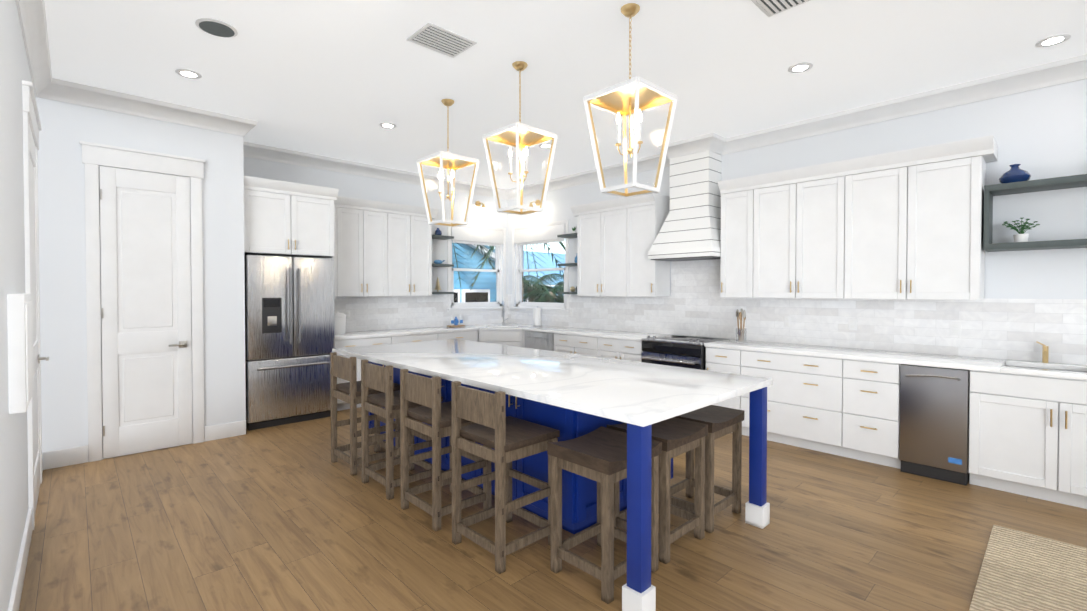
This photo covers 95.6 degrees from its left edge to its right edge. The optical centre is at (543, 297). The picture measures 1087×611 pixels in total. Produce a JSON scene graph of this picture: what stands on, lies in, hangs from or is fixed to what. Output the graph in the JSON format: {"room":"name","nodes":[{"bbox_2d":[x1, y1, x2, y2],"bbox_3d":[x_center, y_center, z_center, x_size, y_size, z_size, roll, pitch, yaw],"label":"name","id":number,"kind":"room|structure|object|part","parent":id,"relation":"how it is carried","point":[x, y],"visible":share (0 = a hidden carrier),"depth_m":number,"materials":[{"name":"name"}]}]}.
{"room":"kitchen","nodes":[
{"label":"kitchen","id":0,"kind":"room"},
{"bbox_2d":[0,0,31,610],"bbox_3d":[-0.987,-0.135,0.622,0.140,3.200,11.280,-1,1,-44],"label":"wall","id":1,"kind":"structure","parent":0,"point":[14,489],"depth_m":2.32,"materials":[{"name":"white paint"}]},
{"bbox_2d":[7,293,33,413],"bbox_3d":[-2.502,0.245,2.362,0.059,0.530,0.500,-1,1,-44],"label":"box","id":2,"kind":"object","parent":1,"relation":"attached to","point":[20,349],"visible":1,"depth_m":2.19,"materials":[{"name":"white plastic"}]},
{"bbox_2d":[8,508,32,610],"bbox_3d":[-0.137,1.403,-0.133,0.015,0.145,8.698,-1,1,-44],"label":"baseboard","id":3,"kind":"structure","parent":1,"relation":"attached to","point":[16,593],"depth_m":2.44,"materials":[{"name":"white wood"}]},
{"bbox_2d":[22,80,41,529],"bbox_3d":[-3.515,0.055,3.411,0.044,2.740,1.160,-1,1,-44],"label":"door frame","id":4,"kind":"structure","parent":1,"relation":"attached to","point":[30,114],"depth_m":3.02,"materials":[{"name":"white wood"}]},
{"bbox_2d":[15,0,54,99],"bbox_3d":[-0.599,-1.657,0.370,0.105,0.150,10.130,-1,1,-44],"label":"crown molding","id":5,"kind":"structure","parent":1,"relation":"attached to","point":[33,22],"depth_m":3.28,"materials":[{"name":"white wood"}]},
{"bbox_2d":[29,124,48,512],"bbox_3d":[-3.504,0.143,3.422,0.074,2.548,0.912,-1,1,-44],"label":"door","id":6,"kind":"structure","parent":1,"relation":"in","point":[37,358],"depth_m":3.48,"materials":[{"name":"white wood"}]},
{"bbox_2d":[42,452,45,472],"bbox_3d":[-4.016,1.345,3.939,0.020,0.145,0.309,-1,1,-44],"label":"baseboard","id":7,"kind":"structure","parent":1,"relation":"attached to","point":[44,453],"depth_m":4.05,"materials":[{"name":"white wood"}]},
{"bbox_2d":[19,407,1086,610],"bbox_3d":[1.119,1.486,2.654,5.960,0.100,11.280,-1,1,-44],"label":"floor","id":8,"kind":"structure","parent":0,"point":[289,517],"depth_m":2.90,"materials":[{"name":"brown wood"}]},
{"bbox_2d":[244,255,334,430],"bbox_3d":[-3.000,0.467,5.692,0.900,1.850,0.838,-1,1,-44],"label":"fridge","id":9,"kind":"object","parent":8,"relation":"on","point":[289,324],"visible":0.9,"depth_m":5.39,"materials":[{"name":"grey metal"}]},
{"bbox_2d":[330,352,399,475],"bbox_3d":[-1.515,0.941,4.224,0.445,0.945,0.458,-1,1,-44],"label":"chair","id":10,"kind":"object","parent":8,"relation":"on","point":[344,368],"visible":0.69,"depth_m":4.10,"materials":[{"name":"brown wood"}]},
{"bbox_2d":[335,336,395,410],"bbox_3d":[-2.443,0.941,6.413,0.821,0.881,0.609,-1,1,-44],"label":"base cabinet","id":11,"kind":"object","parent":8,"relation":"on","point":[372,340],"depth_m":6.13,"materials":[{"name":"white wood"}]},
{"bbox_2d":[335,326,477,339],"bbox_3d":[-1.961,0.474,6.858,2.138,0.038,0.626,-1,1,-44],"label":"countertop","id":12,"kind":"structure","parent":11,"relation":"on","point":[408,331],"depth_m":6.66,"materials":[{"name":"white stone"}]},
{"bbox_2d":[335,311,345,334],"bbox_3d":[-2.608,0.318,6.228,0.210,0.290,0.210,-1,1,-44],"label":"canister","id":13,"kind":"object","parent":12,"relation":"on","point":[340,322],"visible":0.75,"depth_m":6.16,"materials":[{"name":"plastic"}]},
{"bbox_2d":[447,314,464,326],"bbox_3d":[-1.351,0.347,7.606,0.260,0.193,0.120,-1,1,-44],"label":"soap tray","id":14,"kind":"object","parent":12,"relation":"on","point":[455,321],"visible":0.98,"depth_m":7.58,"materials":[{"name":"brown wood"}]},
{"bbox_2d":[361,359,442,499],"bbox_3d":[-1.084,0.947,3.772,0.445,0.945,0.458,-1,1,-44],"label":"chair","id":15,"kind":"object","parent":8,"relation":"on","point":[377,377],"visible":0.65,"depth_m":3.65,"materials":[{"name":"brown wood"}]},
{"bbox_2d":[396,332,443,342],"bbox_3d":[-1.941,0.935,6.892,0.813,0.881,0.609,-1,1,-44],"label":"base cabinet","id":16,"kind":"object","parent":8,"relation":"on","point":[432,336],"depth_m":6.73,"materials":[{"name":"white wood"}]},
{"bbox_2d":[400,369,491,530],"bbox_3d":[-0.653,0.954,3.320,0.445,0.945,0.458,-1,1,-44],"label":"chair","id":17,"kind":"object","parent":8,"relation":"on","point":[433,410],"visible":0.67,"depth_m":3.21,"materials":[{"name":"brown wood"}]},
{"bbox_2d":[444,332,477,340],"bbox_3d":[-1.463,0.928,7.347,0.751,0.881,0.609,-1,1,-44],"label":"base cabinet","id":18,"kind":"object","parent":8,"relation":"on","point":[471,336],"depth_m":7.19,"materials":[{"name":"white wood"}]},
{"bbox_2d":[451,381,559,573],"bbox_3d":[-0.222,0.960,2.868,0.445,0.945,0.458,-1,1,-44],"label":"chair","id":19,"kind":"object","parent":8,"relation":"on","point":[509,439],"visible":0.92,"depth_m":2.76,"materials":[{"name":"brown wood"}]},
{"bbox_2d":[464,301,546,346],"bbox_3d":[-0.639,0.703,7.806,1.080,1.317,1.080,-1,1,-44],"label":"cabinet","id":20,"kind":"object","parent":8,"relation":"on","point":[504,333],"visible":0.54,"depth_m":7.38,"materials":[{"name":"wood"}]},
{"bbox_2d":[464,323,546,329],"bbox_3d":[-0.639,0.460,7.803,1.080,0.038,1.080,-1,1,-44],"label":"countertop","id":21,"kind":"structure","parent":20,"relation":"on","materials":[{"name":"white stone"}]},
{"bbox_2d":[502,301,507,324],"bbox_3d":[-0.627,0.242,7.820,0.194,0.396,0.162,-1,1,-44],"label":"faucet","id":22,"kind":"object","parent":21,"relation":"on","point":[503,323],"depth_m":7.86,"materials":[{"name":"silver metal"}]},
{"bbox_2d":[532,306,541,325],"bbox_3d":[-0.099,0.286,7.745,0.148,0.310,0.150,-1,1,-44],"label":"paper towel","id":23,"kind":"object","parent":21,"relation":"on","point":[537,316],"visible":1,"depth_m":7.69,"materials":[{"name":"white paper"}]},
{"bbox_2d":[525,331,553,350],"bbox_3d":[0.095,0.932,7.272,0.559,0.875,0.602,-1,1,-44],"label":"dishwasher","id":24,"kind":"object","parent":8,"relation":"on","point":[540,340],"visible":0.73,"depth_m":7.07,"materials":[{"name":"grey metal"}]},
{"bbox_2d":[332,351,772,610],"bbox_3d":[-0.285,0.978,3.913,1.385,0.879,3.530,-1,1,-44],"label":"kitchen island","id":25,"kind":"object","parent":8,"relation":"on","point":[579,493],"depth_m":2.98,"materials":[{"name":"blue wood"}]},
{"bbox_2d":[332,339,771,422],"bbox_3d":[-0.290,0.517,3.915,1.400,0.040,3.570,-1,1,-44],"label":"island countertop","id":26,"kind":"structure","parent":25,"relation":"on","point":[635,392],"depth_m":3.18,"materials":[{"name":"white stone"}]},
{"bbox_2d":[554,335,593,355],"bbox_3d":[0.655,0.936,6.790,0.608,0.881,0.861,-1,1,-44],"label":"base cabinet","id":27,"kind":"object","parent":8,"relation":"on","point":[575,344],"depth_m":6.58,"materials":[{"name":"white wood"}]},
{"bbox_2d":[547,426,661,603],"bbox_3d":[0.322,1.097,2.593,0.440,0.679,0.414,-1,1,-44],"label":"stool","id":28,"kind":"object","parent":8,"relation":"on","point":[599,455],"visible":0.92,"depth_m":2.54,"materials":[{"name":"brown wood"}]},
{"bbox_2d":[594,339,642,361],"bbox_3d":[1.134,0.943,6.288,0.608,0.881,0.771,-1,1,-44],"label":"base cabinet","id":29,"kind":"object","parent":8,"relation":"on","point":[622,349],"depth_m":6.06,"materials":[{"name":"white wood"}]},
{"bbox_2d":[522,327,667,342],"bbox_3d":[0.649,0.475,6.781,0.626,0.038,2.176,-1,1,-44],"label":"countertop","id":30,"kind":"structure","parent":29,"relation":"on","point":[597,334],"depth_m":6.54,"materials":[{"name":"white stone"}]},
{"bbox_2d":[607,417,707,563],"bbox_3d":[0.676,1.092,2.931,0.440,0.679,0.414,-1,1,-44],"label":"stool","id":31,"kind":"object","parent":8,"relation":"on","point":[676,436],"visible":0.69,"depth_m":2.86,"materials":[{"name":"brown wood"}]},
{"bbox_2d":[641,335,728,369],"bbox_3d":[1.618,0.916,5.678,0.733,0.952,0.754,-1,1,-44],"label":"range","id":32,"kind":"object","parent":8,"relation":"on","point":[680,351],"visible":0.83,"depth_m":5.46,"materials":[{"name":"grey metal"}]},
{"bbox_2d":[670,405,744,532],"bbox_3d":[1.031,1.087,3.269,0.440,0.679,0.414,-1,1,-44],"label":"stool","id":33,"kind":"object","parent":8,"relation":"on","point":[720,421],"visible":0.71,"depth_m":3.21,"materials":[{"name":"brown wood"}]},
{"bbox_2d":[706,347,733,408],"bbox_3d":[2.069,0.958,5.307,0.608,0.881,0.380,-1,1,-44],"label":"base cabinet","id":34,"kind":"object","parent":8,"relation":"on","point":[718,359],"depth_m":5.10,"materials":[{"name":"white wood"}]},
{"bbox_2d":[732,351,841,454],"bbox_3d":[2.493,0.964,4.862,0.608,0.881,0.971,-1,1,-44],"label":"base cabinet","id":35,"kind":"object","parent":8,"relation":"on","point":[802,398],"depth_m":4.58,"materials":[{"name":"white wood"}]},
{"bbox_2d":[838,359,905,468],"bbox_3d":[2.970,0.971,4.363,0.608,0.881,0.410,-1,1,-44],"label":"base cabinet","id":36,"kind":"object","parent":8,"relation":"on","point":[868,393],"depth_m":4.16,"materials":[{"name":"white wood"}]},
{"bbox_2d":[899,364,969,485],"bbox_3d":[3.201,0.979,4.003,0.573,0.875,0.420,-1,1,-44],"label":"dishwasher","id":37,"kind":"object","parent":8,"relation":"on","point":[934,425],"visible":0.94,"depth_m":3.83,"materials":[{"name":"grey metal"}]},
{"bbox_2d":[968,363,1086,508],"bbox_3d":[3.750,0.983,3.545,0.608,0.881,0.991,-1,1,-44],"label":"base cabinet","id":38,"kind":"object","parent":8,"relation":"on","point":[1028,433],"depth_m":3.47,"materials":[{"name":"white wood"}]},
{"bbox_2d":[704,339,1086,382],"bbox_3d":[3.315,0.515,3.985,0.626,0.038,4.016,-1,1,-44],"label":"countertop","id":39,"kind":"structure","parent":38,"relation":"on","point":[1076,371],"depth_m":4.07,"materials":[{"name":"white stone"}]},
{"bbox_2d":[735,308,746,342],"bbox_3d":[2.110,0.295,5.267,0.146,0.364,0.110,-1,1,-44],"label":"utensil crock","id":40,"kind":"object","parent":39,"relation":"on","point":[740,337],"visible":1,"depth_m":5.25,"materials":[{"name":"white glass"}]},
{"bbox_2d":[969,525,1086,610],"bbox_3d":[3.145,1.453,0.882,2.550,0.016,3.640,-1,1,-44],"label":"rug","id":41,"kind":"object","parent":8,"relation":"on","point":[1021,571],"visible":0.95,"depth_m":2.52,"materials":[{"name":"fabric"}]},
{"bbox_2d":[35,79,1086,458],"bbox_3d":[1.121,-0.166,2.729,5.820,3.200,11.140,-1,1,-44],"label":"wall","id":42,"kind":"structure","parent":0,"point":[1037,133],"depth_m":4.21,"materials":[{"name":"white paint"}]},
{"bbox_2d":[79,141,205,461],"bbox_3d":[-3.605,0.039,4.495,0.890,2.740,0.044,-1,1,-44],"label":"door frame","id":43,"kind":"structure","parent":42,"relation":"attached to","point":[95,156],"depth_m":4.31,"materials":[{"name":"white wood"}]},
{"bbox_2d":[99,166,192,458],"bbox_3d":[-3.595,0.127,4.486,0.642,2.548,0.074,-1,1,-44],"label":"pantry door","id":44,"kind":"structure","parent":42,"relation":"in","point":[145,254],"depth_m":4.49,"materials":[{"name":"white wood"}]},
{"bbox_2d":[55,79,257,136],"bbox_3d":[-3.479,-1.717,4.550,1.465,0.150,0.105,-1,1,-44],"label":"crown molding","id":45,"kind":"structure","parent":42,"relation":"attached to","point":[65,91],"depth_m":4.45,"materials":[{"name":"white wood"}]},
{"bbox_2d":[204,420,245,441],"bbox_3d":[-3.184,1.330,4.935,0.357,0.145,0.015,-1,1,-44],"label":"baseboard","id":46,"kind":"structure","parent":42,"relation":"attached to","point":[220,431],"depth_m":4.92,"materials":[{"name":"white wood"}]},
{"bbox_2d":[243,141,254,151],"bbox_3d":[-3.288,-1.728,5.335,0.105,0.150,0.750,-1,1,-44],"label":"crown molding","id":47,"kind":"structure","parent":42,"relation":"attached to","point":[246,145],"depth_m":5.73,"materials":[{"name":"white wood"}]},
{"bbox_2d":[244,188,335,259],"bbox_3d":[-3.043,-0.811,5.705,0.940,0.654,0.769,-1,1,-44],"label":"upper cabinet","id":48,"kind":"object","parent":42,"relation":"attached to","point":[275,224],"depth_m":5.42,"materials":[{"name":"white wood"}]},
{"bbox_2d":[320,192,343,295],"bbox_3d":[-2.754,-0.650,6.288,0.230,1.245,0.328,-1,1,-44],"label":"upper cabinet","id":49,"kind":"object","parent":42,"relation":"attached to","point":[339,262],"depth_m":6.22,"materials":[{"name":"white wood"}]},
{"bbox_2d":[344,197,391,295],"bbox_3d":[-2.445,-0.654,6.582,0.740,1.245,0.328,-1,1,-44],"label":"upper cabinet","id":50,"kind":"object","parent":42,"relation":"attached to","point":[373,248],"depth_m":6.48,"materials":[{"name":"white wood"}]},
{"bbox_2d":[243,144,506,199],"bbox_3d":[-2.104,-1.753,7.061,4.200,0.150,0.105,-1,1,-44],"label":"crown molding","id":51,"kind":"structure","parent":42,"relation":"attached to","point":[258,151],"depth_m":6.63,"materials":[{"name":"white wood"}]},
{"bbox_2d":[392,204,431,295],"bbox_3d":[-1.998,-0.660,7.009,0.741,1.245,0.328,-1,1,-44],"label":"upper cabinet","id":52,"kind":"object","parent":42,"relation":"attached to","point":[411,229],"depth_m":6.92,"materials":[{"name":"white wood"}]},
{"bbox_2d":[335,295,506,331],"bbox_3d":[-1.798,0.202,7.449,3.240,0.490,0.008,-1,1,-44],"label":"tile backsplash","id":53,"kind":"structure","parent":42,"relation":"attached to","point":[367,313],"depth_m":7.17,"materials":[{"name":"white tile"}]},
{"bbox_2d":[432,234,453,293],"bbox_3d":[-1.594,-0.488,7.425,0.405,0.890,0.291,-1,1,-44],"label":"shelf","id":54,"kind":"object","parent":42,"relation":"attached to","point":[441,237],"visible":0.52,"depth_m":7.37,"materials":[{"name":"grey wood"}]},
{"bbox_2d":[434,277,440,291],"bbox_3d":[-1.596,-0.201,7.434,0.114,0.220,0.120,-1,1,-44],"label":"tree","id":55,"kind":"object","parent":54,"relation":"on","point":[437,287],"visible":1,"depth_m":7.42,"materials":[{"name":"gold metal"}]},
{"bbox_2d":[435,228,441,234],"bbox_3d":[-1.588,-0.991,7.429,0.110,0.120,0.110,-1,1,-44],"label":"vase","id":56,"kind":"object","parent":54,"relation":"on","point":[438,231],"visible":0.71,"depth_m":7.39,"materials":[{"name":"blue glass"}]},
{"bbox_2d":[434,260,444,263],"bbox_3d":[-1.578,-0.541,7.446,0.179,0.070,0.070,-1,1,-44],"label":"decorative piece","id":57,"kind":"object","parent":54,"relation":"on","point":[437,261],"visible":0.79,"depth_m":7.41,"materials":[{"name":"blue ceramic"}]},
{"bbox_2d":[447,223,507,313],"bbox_3d":[-1.105,-0.474,8.147,1.190,1.450,0.180,-1,1,-44],"label":"window","id":58,"kind":"structure","parent":42,"relation":"in","point":[467,235],"depth_m":8.14,"materials":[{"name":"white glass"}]},
{"bbox_2d":[475,201,486,209],"bbox_3d":[-1.012,-1.513,8.034,0.100,0.159,0.208,-1,1,-44],"label":"sconce","id":59,"kind":"object","parent":42,"relation":"attached to","point":[478,204],"visible":1,"depth_m":8.07,"materials":[{"name":"gold metal"}]},
{"bbox_2d":[529,200,539,206],"bbox_3d":[-0.158,-1.511,7.915,0.208,0.159,0.100,-1,1,-44],"label":"sconce","id":60,"kind":"object","parent":42,"relation":"attached to","point":[537,202],"depth_m":7.94,"materials":[{"name":"gold metal"}]},
{"bbox_2d":[510,220,568,314],"bbox_3d":[-0.051,-0.472,8.012,0.180,1.450,1.340,-1,1,-44],"label":"window","id":61,"kind":"structure","parent":42,"relation":"in","point":[539,235],"depth_m":8.02,"materials":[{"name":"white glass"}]},
{"bbox_2d":[557,233,576,293],"bbox_3d":[0.451,-0.491,7.226,0.281,0.872,0.420,-1,1,-44],"label":"shelf","id":62,"kind":"object","parent":42,"relation":"attached to","point":[572,235],"visible":0.48,"depth_m":7.17,"materials":[{"name":"grey wood"}]},
{"bbox_2d":[507,155,669,199],"bbox_3d":[0.543,-1.756,7.233,0.130,0.150,3.290,-1,1,-44],"label":"crown molding","id":63,"kind":"structure","parent":42,"relation":"attached to","point":[589,176],"depth_m":7.17,"materials":[{"name":"white wood"}]},
{"bbox_2d":[574,199,621,294],"bbox_3d":[0.908,-0.656,6.705,0.328,1.245,0.921,-1,1,-44],"label":"upper cabinet","id":64,"kind":"object","parent":42,"relation":"attached to","point":[599,225],"depth_m":6.62,"materials":[{"name":"white wood"}]},
{"bbox_2d":[622,193,669,296],"bbox_3d":[1.311,-0.650,6.282,0.328,1.245,0.491,-1,1,-44],"label":"upper cabinet","id":65,"kind":"object","parent":42,"relation":"attached to","point":[643,216],"depth_m":6.15,"materials":[{"name":"white wood"}]},
{"bbox_2d":[648,150,721,260],"bbox_3d":[1.714,-1.130,5.746,0.500,1.357,0.820,-1,1,-44],"label":"range hood","id":66,"kind":"object","parent":42,"relation":"attached to","point":[690,229],"visible":0.71,"depth_m":5.64,"materials":[{"name":"white wood"}]},
{"bbox_2d":[655,133,722,163],"bbox_3d":[1.650,-1.733,5.670,0.125,0.150,0.710,-1,1,-44],"label":"crown molding","id":67,"kind":"structure","parent":42,"relation":"attached to","point":[713,142],"depth_m":5.60,"materials":[{"name":"white wood"}]},
{"bbox_2d":[718,177,745,297],"bbox_3d":[2.198,-0.636,5.352,0.328,1.245,0.421,-1,1,-44],"label":"upper cabinet","id":68,"kind":"object","parent":42,"relation":"attached to","point":[732,191],"depth_m":5.29,"materials":[{"name":"white wood"}]},
{"bbox_2d":[746,163,833,298],"bbox_3d":[2.591,-0.630,4.939,0.328,1.245,0.962,-1,1,-44],"label":"upper cabinet","id":69,"kind":"object","parent":42,"relation":"attached to","point":[790,214],"depth_m":4.85,"materials":[{"name":"white wood"}]},
{"bbox_2d":[507,259,1086,364],"bbox_3d":[2.274,-0.016,5.530,0.008,0.980,8.400,-1,1,-44],"label":"tile backsplash","id":70,"kind":"structure","parent":42,"relation":"attached to","point":[695,304],"depth_m":4.80,"materials":[{"name":"white tile"}]},
{"bbox_2d":[715,54,1086,154],"bbox_3d":[4.473,-1.696,3.111,0.130,0.150,7.100,-1,1,-44],"label":"crown molding","id":71,"kind":"structure","parent":42,"relation":"attached to","point":[1072,69],"depth_m":4.31,"materials":[{"name":"white wood"}]},
{"bbox_2d":[834,136,989,298],"bbox_3d":[3.184,-0.621,4.317,0.328,1.245,1.001,-1,1,-44],"label":"upper cabinet","id":72,"kind":"object","parent":42,"relation":"attached to","point":[905,224],"depth_m":4.15,"materials":[{"name":"white wood"}]},
{"bbox_2d":[983,174,1086,251],"bbox_3d":[3.968,-0.621,3.520,0.301,0.502,1.205,-1,1,-44],"label":"shelf","id":73,"kind":"object","parent":42,"relation":"attached to","point":[1055,183],"depth_m":3.74,"materials":[{"name":"grey wood"}]},
{"bbox_2d":[999,164,1030,183],"bbox_3d":[3.666,-0.956,3.831,0.184,0.157,0.184,-1,1,-44],"label":"vase","id":74,"kind":"object","parent":73,"relation":"on","point":[1015,173],"visible":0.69,"depth_m":3.78,"materials":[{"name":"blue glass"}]},
{"bbox_3d":[3.685,-0.518,3.807,0.175,0.193,0.216,-1,1,-44],"label":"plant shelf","id":75,"kind":"part","parent":73,"relation":"part of","materials":[{"name":"green plant"}]},
{"bbox_2d":[45,0,1086,188],"bbox_3d":[1.119,-1.814,2.606,5.960,0.100,11.280,-1,1,-44],"label":"ceiling","id":76,"kind":"structure","parent":0,"point":[341,79],"depth_m":3.71,"materials":[{"name":"white paint"}]},
{"bbox_2d":[175,69,201,78],"bbox_3d":[-2.818,-1.777,3.910,0.176,0.011,0.176,-1,1,-44],"label":"recessed light","id":77,"kind":"object","parent":76,"relation":"in","point":[188,73],"visible":1,"depth_m":3.90,"materials":[{"name":"white plastic"}]},
{"bbox_2d":[195,18,237,37],"bbox_3d":[-2.141,-1.766,3.230,0.236,0.013,0.236,-1,1,-44],"label":"speaker","id":78,"kind":"object","parent":76,"relation":"attached to","point":[215,27],"visible":1,"depth_m":3.21},
{"bbox_2d":[379,122,396,128],"bbox_3d":[-1.622,-1.795,5.134,0.176,0.011,0.176,-1,1,-44],"label":"recessed light","id":79,"kind":"object","parent":76,"relation":"in","point":[387,125],"visible":1,"depth_m":5.13,"materials":[{"name":"white plastic"}]},
{"bbox_2d":[406,22,476,57],"bbox_3d":[-0.701,-1.767,3.400,0.380,0.015,0.300,-1,1,-44],"label":"ceiling vent","id":80,"kind":"object","parent":76,"relation":"in","point":[436,38],"visible":1,"depth_m":3.38,"materials":[{"name":"white metal"}]},
{"bbox_2d":[417,99,478,226],"bbox_3d":[-0.870,-1.230,4.491,0.420,1.120,0.419,-1,1,-44],"label":"pendant light","id":81,"kind":"object","parent":76,"relation":"hanging from","point":[448,160],"visible":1,"depth_m":4.48,"materials":[{"name":"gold metal"}]},
{"bbox_2d":[483,61,556,214],"bbox_3d":[-0.180,-1.220,3.767,0.420,1.120,0.419,-1,1,-44],"label":"pendant light","id":82,"kind":"object","parent":76,"relation":"hanging from","point":[520,137],"visible":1,"depth_m":3.76,"materials":[{"name":"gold metal"}]},
{"bbox_2d":[539,143,550,147],"bbox_3d":[0.029,-1.805,5.851,0.176,0.011,0.176,-1,1,-44],"label":"recessed light","id":83,"kind":"object","parent":76,"relation":"in","point":[544,145],"depth_m":5.83,"materials":[{"name":"white plastic"}]},
{"bbox_2d":[583,3,676,197],"bbox_3d":[0.531,-1.209,3.022,0.420,1.120,0.419,-1,1,-44],"label":"pendant light","id":84,"kind":"object","parent":76,"relation":"hanging from","point":[636,96],"visible":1,"depth_m":3.01,"materials":[{"name":"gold metal"}]},
{"bbox_2d":[750,0,810,16],"bbox_3d":[1.379,-1.760,2.856,0.380,0.015,0.300,-1,1,-44],"label":"ceiling vent","id":85,"kind":"object","parent":76,"relation":"in","point":[769,8],"visible":0.98,"depth_m":2.95,"materials":[{"name":"white metal"}]},
{"bbox_2d":[788,62,812,72],"bbox_3d":[1.982,-1.775,3.803,0.176,0.011,0.176,-1,1,-44],"label":"recessed light","id":86,"kind":"object","parent":76,"relation":"in","point":[800,67],"visible":1,"depth_m":3.79,"materials":[{"name":"white plastic"}]},
{"bbox_2d":[1035,34,1070,46],"bbox_3d":[3.507,-1.770,3.392,0.176,0.011,0.176,-1,1,-44],"label":"recessed light","id":87,"kind":"object","parent":76,"relation":"in","point":[1053,40],"visible":0.98,"depth_m":3.39,"materials":[{"name":"white plastic"}]},
{"label":"outside","id":88,"kind":"structure","parent":0,"visible":0},
{"bbox_2d":[452,243,495,302],"bbox_3d":[-6.024,1.079,18.360,6.100,7.260,8.800,-1,1,-44],"label":"house","id":89,"kind":"structure","parent":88,"point":[463,296],"depth_m":16.15,"materials":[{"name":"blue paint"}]},
{"bbox_2d":[453,243,494,286],"bbox_3d":[-2.837,0.720,13.802,3.856,8.129,3.573,-1,1,-44],"label":"palm tree","id":90,"kind":"object","parent":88,"point":[485,253],"depth_m":14.14,"materials":[{"name":"green plant"}]},
{"bbox_2d":[469,242,564,301],"bbox_3d":[-0.617,0.847,14.810,3.770,7.846,3.410,-1,1,-44],"label":"palm tree","id":91,"kind":"object","parent":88,"point":[526,246],"depth_m":14.30,"materials":[{"name":"green plant"}]},
{"bbox_2d":[494,249,564,302],"bbox_3d":[-0.129,1.159,23.568,10.180,6.950,7.400,-1,1,-44],"label":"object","id":92,"kind":"structure","parent":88,"point":[548,263],"depth_m":21.97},
{"bbox_2d":[522,275,563,302],"bbox_3d":[0.116,2.040,15.422,2.680,5.453,2.580,-1,1,-44],"label":"palm tree","id":93,"kind":"object","parent":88,"point":[546,292],"depth_m":15.29,"materials":[{"name":"green plant"}]},
{"bbox_2d":[523,273,563,301],"bbox_3d":[-0.365,1.960,16.930,2.852,5.568,2.998,-1,1,-44],"label":"palm tree","id":94,"kind":"object","parent":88,"point":[544,277],"depth_m":16.67,"materials":[{"name":"green plant"}]}
]}

